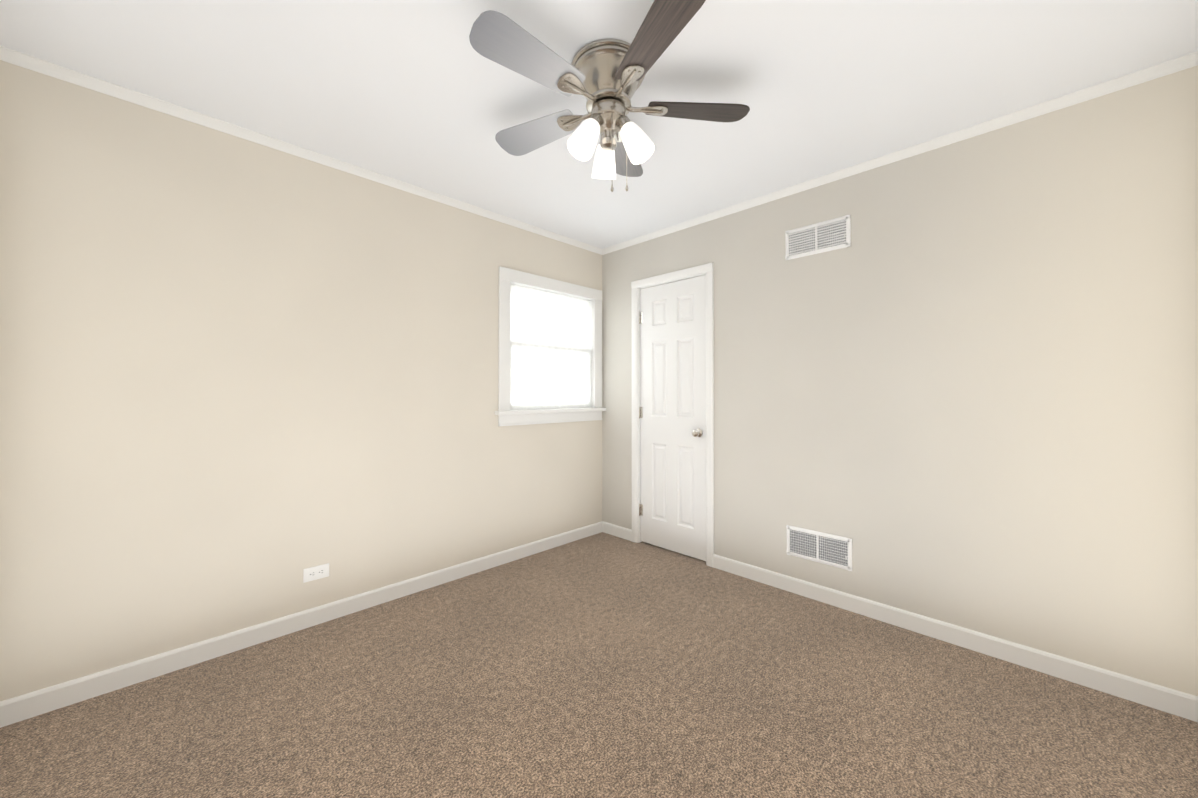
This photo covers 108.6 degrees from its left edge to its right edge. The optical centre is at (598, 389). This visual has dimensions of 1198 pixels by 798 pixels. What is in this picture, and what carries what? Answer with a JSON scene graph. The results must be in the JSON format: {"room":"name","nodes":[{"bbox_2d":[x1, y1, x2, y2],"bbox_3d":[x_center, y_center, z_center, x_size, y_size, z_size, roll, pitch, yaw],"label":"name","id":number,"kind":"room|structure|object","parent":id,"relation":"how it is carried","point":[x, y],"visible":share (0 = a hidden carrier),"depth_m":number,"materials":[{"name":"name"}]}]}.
{"room":"empty bedroom","nodes":[
{"label":"empty bedroom","id":0,"kind":"room"},
{"bbox_2d":[0,60,601,700],"bbox_3d":[-1.127,0.002,2.674,0.120,2.440,3.390,-1,-1,45],"label":"wall","id":1,"kind":"structure","parent":0,"point":[244,384],"depth_m":1.99,"materials":[{"name":"beige paint"}]},
{"bbox_2d":[0,45,3,60],"bbox_3d":[-1.071,-1.221,0.428,3.030,0.036,0.036,-1,-1,45],"label":"crown molding","id":2,"kind":"structure","parent":1,"relation":"attached to","point":[1,47],"depth_m":1.55,"materials":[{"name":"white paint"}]},
{"bbox_2d":[0,521,603,727],"bbox_3d":[-1.079,1.177,2.616,0.014,0.088,3.150,-1,-1,45],"label":"baseboard","id":3,"kind":"structure","parent":1,"relation":"attached to","point":[80,689],"depth_m":2.01,"materials":[{"name":"white paint"}]},
{"bbox_2d":[4,47,603,254],"bbox_3d":[-1.071,-1.201,2.630,0.036,0.036,3.150,-1,-1,45],"label":"crown molding","id":4,"kind":"structure","parent":1,"relation":"attached to","point":[11,56],"depth_m":2.03,"materials":[{"name":"white paint"}]},
{"bbox_2d":[303,563,328,582],"bbox_3d":[-1.467,0.953,2.235,0.008,0.070,0.115,-1,-1,45],"label":"duplex electrical outlet","id":5,"kind":"object","parent":1,"relation":"attached to","point":[315,572],"visible":1,"depth_m":2.23,"materials":[{"name":"white plastic"}]},
{"bbox_2d":[495,266,605,425],"bbox_3d":[-0.373,-0.298,3.396,0.170,1.118,1.063,-1,-1,45],"label":"window","id":6,"kind":"structure","parent":1,"relation":"in","point":[550,350],"depth_m":3.33,"materials":[{"name":"white glass"}]},
{"bbox_2d":[0,532,1197,797],"bbox_3d":[0.030,1.261,1.507,3.390,0.100,3.390,-1,-1,45],"label":"floor","id":7,"kind":"structure","parent":0,"point":[602,664],"depth_m":1.61,"materials":[{"name":"carpet"}]},
{"bbox_2d":[0,0,1197,248],"bbox_3d":[0.030,-1.279,1.530,3.390,0.100,3.390,-1,-1,45],"label":"ceiling","id":8,"kind":"structure","parent":0,"point":[424,94],"depth_m":1.68,"materials":[{"name":"white paint"}]},
{"bbox_2d":[469,0,749,191],"bbox_3d":[0.007,-0.978,1.629,1.057,0.500,1.030,-1,-1,45],"label":"ceiling fan","id":9,"kind":"object","parent":8,"relation":"hanging from","point":[604,77],"visible":1,"depth_m":1.56,"materials":[{"name":"wood"}]},
{"bbox_2d":[602,65,1197,695],"bbox_3d":[1.228,0.001,2.632,3.270,2.440,0.120,-1,-1,45],"label":"wall","id":10,"kind":"structure","parent":0,"point":[954,383],"depth_m":1.99,"materials":[{"name":"beige paint"}]},
{"bbox_2d":[604,522,631,540],"bbox_3d":[0.157,1.186,3.597,0.317,0.088,0.014,-1,-1,45],"label":"baseboard","id":11,"kind":"structure","parent":10,"relation":"attached to","point":[625,533],"depth_m":3.58,"materials":[{"name":"white paint"}]},
{"bbox_2d":[639,275,705,560],"bbox_3d":[0.534,0.202,3.243,0.612,2.025,0.100,-1,-1,45],"label":"door","id":12,"kind":"structure","parent":10,"relation":"in","point":[672,416],"depth_m":3.23,"materials":[{"name":"white paint"}]},
{"bbox_2d":[631,262,713,566],"bbox_3d":[0.571,0.175,3.275,0.736,2.103,0.138,-1,-1,45],"label":"door frame","id":13,"kind":"structure","parent":10,"relation":"attached to","point":[707,270],"depth_m":3.14,"materials":[{"name":"white paint"}]},
{"bbox_2d":[785,214,850,259],"bbox_3d":[1.265,-0.880,2.507,0.355,0.178,0.016,-1,-1,45],"label":"air vent","id":14,"kind":"object","parent":10,"relation":"in","point":[825,236],"visible":1,"depth_m":2.50,"materials":[{"name":"grey metal"}]},
{"bbox_2d":[786,525,851,570],"bbox_3d":[1.265,0.913,2.491,0.355,0.178,0.016,-1,-1,45],"label":"air vent","id":15,"kind":"object","parent":10,"relation":"in","point":[824,548],"visible":1,"depth_m":2.48,"materials":[{"name":"grey metal"}]},
{"bbox_2d":[604,51,1197,253],"bbox_3d":[1.130,-1.201,2.630,3.030,0.036,0.036,-1,-1,45],"label":"crown molding","id":16,"kind":"structure","parent":10,"relation":"attached to","point":[1046,107],"depth_m":2.05,"materials":[{"name":"white paint"}]},
{"bbox_2d":[713,554,1197,721],"bbox_3d":[1.511,1.174,2.244,2.037,0.088,0.014,-1,-1,45],"label":"baseboard","id":17,"kind":"structure","parent":10,"relation":"attached to","point":[1178,703],"depth_m":1.96,"materials":[{"name":"white paint"}]}
]}

